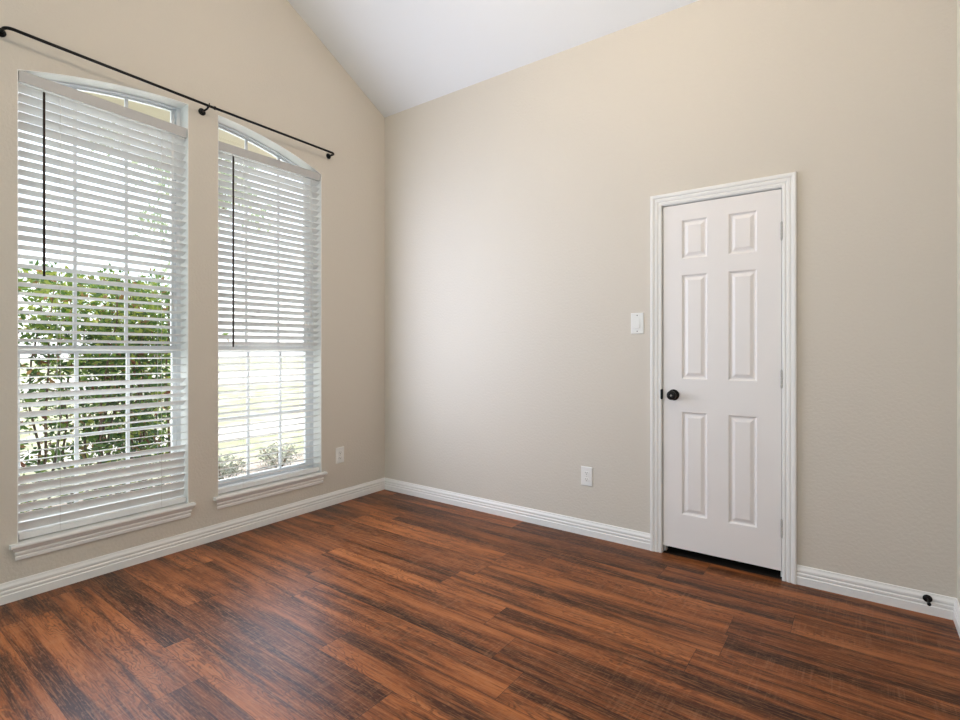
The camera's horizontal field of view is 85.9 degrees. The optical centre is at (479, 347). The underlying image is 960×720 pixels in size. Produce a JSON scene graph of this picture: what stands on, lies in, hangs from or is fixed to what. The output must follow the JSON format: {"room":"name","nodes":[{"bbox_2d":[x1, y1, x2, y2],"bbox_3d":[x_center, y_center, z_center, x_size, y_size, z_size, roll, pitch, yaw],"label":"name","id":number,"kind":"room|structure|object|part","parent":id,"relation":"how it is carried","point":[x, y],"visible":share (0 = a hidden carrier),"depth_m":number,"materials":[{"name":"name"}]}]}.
{"room":"empty bedroom","nodes":[
{"label":"empty bedroom","id":0,"kind":"room"},
{"bbox_2d":[0,0,384,583],"bbox_3d":[-2.193,-0.892,2.698,0.160,4.622,4.770,0,0,36],"label":"wall","id":1,"kind":"structure","parent":0,"point":[258,61],"depth_m":3.27,"materials":[{"name":"paint"}]},
{"bbox_2d":[9,69,195,560],"bbox_3d":[-2.058,-0.226,2.856,0.194,2.511,0.853,0,0,36],"label":"window","id":2,"kind":"structure","parent":1,"relation":"in","point":[42,544],"depth_m":2.95,"materials":[{"name":"paint"}]},
{"bbox_3d":[-2.098,0.456,2.877,0.028,0.930,0.759,0,0,36],"label":"sash","id":3,"kind":"part","parent":2,"relation":"part of","materials":[{"name":"plastic"}]},
{"bbox_2d":[18,70,186,539],"bbox_3d":[-2.030,-0.204,2.836,0.077,2.291,0.780,0,0,36],"label":"window blind","id":4,"kind":"object","parent":2,"relation":"attached to","point":[149,128],"visible":0.92,"depth_m":2.79,"materials":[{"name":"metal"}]},
{"bbox_3d":[-2.039,0.925,2.844,0.050,0.032,0.778,0,0,36],"label":"rail","id":5,"kind":"part","parent":4,"relation":"part of","materials":[{"name":"white plastic"}]},
{"bbox_3d":[-2.031,-0.181,2.854,0.053,2.230,0.481,0,0,36],"label":"ladder cord","id":6,"kind":"part","parent":4,"relation":"part of","materials":[{"name":"white fabric"}]},
{"bbox_3d":[-2.033,0.957,2.838,0.134,0.020,0.853,0,0,36],"label":"sill","id":7,"kind":"part","parent":2,"relation":"part of","materials":[{"name":"paint"}]},
{"bbox_3d":[-2.106,-0.267,2.891,0.054,2.423,0.787,0,0,36],"label":"frame","id":8,"kind":"part","parent":2,"relation":"part of","materials":[{"name":"plastic"}]},
{"bbox_3d":[-2.120,-0.722,2.893,0.022,1.496,0.755,0,0,36],"label":"sash","id":9,"kind":"part","parent":2,"relation":"part of","materials":[{"name":"plastic"}]},
{"bbox_2d":[0,26,333,158],"bbox_3d":[-1.683,-1.478,3.184,0.096,0.075,1.929,0,0,36],"label":"curtain rod","id":10,"kind":"object","parent":1,"relation":"attached to","point":[201,111],"visible":1,"depth_m":2.91,"materials":[{"name":"black metal"}]},
{"bbox_2d":[81,91,280,160],"bbox_3d":[-2.442,-1.851,3.063,0.669,0.540,5.950,0,0,36],"label":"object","id":11,"kind":"structure","parent":1,"relation":"attached to","point":[223,136],"depth_m":3.56,"materials":[{"name":"paint"}]},
{"bbox_2d":[0,478,384,605],"bbox_3d":[-2.123,1.170,2.647,0.014,0.098,4.450,0,0,36],"label":"baseboard","id":12,"kind":"structure","parent":1,"relation":"attached to","point":[11,591],"depth_m":3.02,"materials":[{"name":"paint"}]},
{"bbox_2d":[213,115,327,509],"bbox_3d":[-1.488,-0.226,3.642,0.194,2.510,0.849,0,0,36],"label":"window","id":13,"kind":"structure","parent":1,"relation":"in","point":[240,496],"depth_m":3.76,"materials":[{"name":"paint"}]},
{"bbox_3d":[-1.553,-0.722,3.674,0.022,1.496,0.739,0,0,36],"label":"sash","id":14,"kind":"part","parent":13,"relation":"part of","materials":[{"name":"plastic"}]},
{"bbox_3d":[-1.531,0.456,3.659,0.028,0.930,0.744,0,0,36],"label":"sash","id":15,"kind":"part","parent":13,"relation":"part of","materials":[{"name":"plastic"}]},
{"bbox_2d":[218,141,319,493],"bbox_3d":[-1.460,-0.190,3.622,0.077,2.262,0.776,0,0,36],"label":"window blind","id":16,"kind":"object","parent":13,"relation":"attached to","point":[226,151],"visible":0.91,"depth_m":3.59,"materials":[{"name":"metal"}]},
{"bbox_3d":[-1.469,0.925,3.630,0.050,0.032,0.774,0,0,36],"label":"rail","id":17,"kind":"part","parent":16,"relation":"part of","materials":[{"name":"white plastic"}]},
{"bbox_3d":[-1.460,-0.168,3.643,0.053,2.205,0.473,0,0,36],"label":"ladder cord","id":18,"kind":"part","parent":16,"relation":"part of","materials":[{"name":"white fabric"}]},
{"bbox_3d":[-1.263,-0.749,3.861,0.013,1.045,0.013,0,0,36],"label":"lift cord","id":19,"kind":"part","parent":16,"relation":"part of","materials":[{"name":"white fabric"}]},
{"bbox_3d":[-1.463,0.957,3.624,0.134,0.020,0.849,0,0,36],"label":"sill","id":20,"kind":"part","parent":13,"relation":"part of","materials":[{"name":"paint"}]},
{"bbox_2d":[336,446,343,463],"bbox_3d":[-1.101,0.847,4.061,0.009,0.124,0.079,0,0,36],"label":"power outlet","id":21,"kind":"object","parent":1,"relation":"attached to","point":[340,450],"visible":1,"depth_m":4.06,"materials":[{"name":"plastic"}]},
{"bbox_2d":[0,489,959,719],"bbox_3d":[-0.672,1.219,1.548,3.812,0.001,4.534,0,0,36],"label":"floor","id":22,"kind":"structure","parent":0,"point":[384,604],"depth_m":2.18,"materials":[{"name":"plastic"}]},
{"bbox_2d":[287,0,698,117],"bbox_3d":[-0.650,-2.534,1.579,3.972,1.639,5.450,0,0,36],"label":"ceiling","id":23,"kind":"structure","parent":0,"point":[403,55],"depth_m":3.60,"materials":[{"name":"paint"}]},
{"bbox_2d":[385,0,956,597],"bbox_3d":[0.691,-0.312,3.429,3.972,3.462,0.120,0,0,36],"label":"wall","id":24,"kind":"structure","parent":0,"point":[517,201],"depth_m":3.09,"materials":[{"name":"paint"}]},
{"bbox_2d":[581,466,592,486],"bbox_3d":[0.692,0.836,3.349,0.079,0.124,0.009,0,0,36],"label":"power outlet","id":25,"kind":"object","parent":24,"relation":"attached to","point":[586,472],"visible":1,"depth_m":3.34,"materials":[{"name":"plastic"}]},
{"bbox_2d":[631,313,643,333],"bbox_3d":[0.960,-0.147,3.153,0.079,0.128,0.012,0,0,36],"label":"light switch","id":26,"kind":"object","parent":24,"relation":"attached to","point":[637,319],"visible":1,"depth_m":3.15,"materials":[{"name":"plastic"}]},
{"bbox_2d":[385,478,955,619],"bbox_3d":[0.652,1.170,3.375,3.652,0.098,0.014,0,0,36],"label":"baseboard","id":27,"kind":"structure","parent":24,"relation":"attached to","point":[942,606],"depth_m":3.16,"materials":[{"name":"paint"}]},
{"bbox_2d":[650,172,796,583],"bbox_3d":[1.352,0.156,2.913,0.750,2.126,0.179,0,0,36],"label":"door","id":28,"kind":"structure","parent":24,"relation":"in","point":[723,257],"depth_m":2.87,"materials":[{"name":"paint"}]},
{"bbox_3d":[1.121,0.278,3.008,0.065,0.065,0.059,0,0,36],"label":"knob","id":29,"kind":"part","parent":28,"relation":"part of","materials":[{"name":"black metal"}]},
{"bbox_2d":[922,594,932,605],"bbox_3d":[2.024,1.147,2.329,0.035,0.035,0.073,0,0,36],"label":"door stop","id":30,"kind":"object","parent":24,"relation":"attached to","point":[927,598],"visible":1,"depth_m":2.35,"materials":[{"name":"black metal"}]},
{"bbox_2d":[663,546,781,578],"bbox_3d":[1.614,1.221,3.214,1.400,0.002,0.846,0,0,36],"label":"floor","id":31,"kind":"structure","parent":0,"point":[729,563],"depth_m":2.93,"materials":[{"name":"black"}]},
{"bbox_2d":[957,0,959,603],"bbox_3d":[0.893,-0.892,0.460,0.160,4.622,4.770,0,0,36],"label":"wall","id":32,"kind":"structure","parent":0,"point":[958,1],"depth_m":2.27,"materials":[{"name":"paint"}]},
{"bbox_2d":[953,598,959,637],"bbox_3d":[0.823,1.170,0.511,0.014,0.098,4.450,0,0,36],"label":"baseboard","id":33,"kind":"structure","parent":32,"relation":"attached to","point":[956,613],"depth_m":2.24,"materials":[{"name":"paint"}]},
{"label":"outside","id":34,"kind":"structure","parent":0,"visible":0},
{"bbox_2d":[20,358,303,501],"bbox_3d":[-23.711,1.439,24.130,59.839,0.200,85.000,0,0,36],"label":"lawn","id":35,"kind":"structure","parent":34,"point":[29,446],"depth_m":10.97,"materials":[{"name":"green plant"}]},
{"bbox_2d":[23,452,303,511],"bbox_3d":[-2.700,1.324,3.960,2.138,0.030,9.000,0,0,36],"label":"mulch bed","id":36,"kind":"object","parent":35,"relation":"on","point":[256,465],"depth_m":5.68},
{"bbox_2d":[18,260,234,512],"bbox_3d":[-3.508,0.353,2.932,1.356,2.089,3.884,0,0,36],"label":"hedge","id":37,"kind":"object","parent":36,"relation":"on","point":[82,362],"visible":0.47,"depth_m":3.77,"materials":[{"name":"green plant"}]},
{"bbox_2d":[218,452,245,479],"bbox_3d":[-2.437,1.147,4.865,0.501,0.333,0.487,0,0,36],"label":"shrub","id":38,"kind":"object","parent":36,"relation":"on","point":[221,465],"visible":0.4,"depth_m":4.84,"materials":[{"name":"green plant"}]},
{"bbox_2d":[255,441,302,468],"bbox_3d":[-2.173,1.164,5.567,0.472,0.298,0.485,0,0,36],"label":"shrub","id":39,"kind":"object","parent":36,"relation":"on","point":[287,453],"visible":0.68,"depth_m":5.53,"materials":[{"name":"green plant"}]},
{"bbox_2d":[91,126,270,293],"bbox_3d":[-9.211,-4.405,15.964,5.016,11.494,4.874,0,0,33],"label":"tree","id":40,"kind":"object","parent":35,"relation":"on","point":[158,199],"visible":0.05,"depth_m":16.11,"materials":[{"name":"green plant"}]},
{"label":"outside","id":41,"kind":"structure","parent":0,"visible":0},
{"bbox_2d":[20,416,303,466],"bbox_3d":[-3.920,1.321,7.932,1.300,0.035,26.000,0,0,36],"label":"front walk","id":42,"kind":"structure","parent":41,"point":[295,421],"depth_m":8.01,"materials":[{"name":"concrete"}]},
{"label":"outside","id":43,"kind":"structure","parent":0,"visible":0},
{"bbox_2d":[20,370,303,392],"bbox_3d":[-15.144,1.324,17.920,9.000,0.030,85.000,0,0,36],"label":"street","id":44,"kind":"structure","parent":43,"point":[284,372],"depth_m":21.79,"materials":[{"name":"grey asphalt"}]}
]}

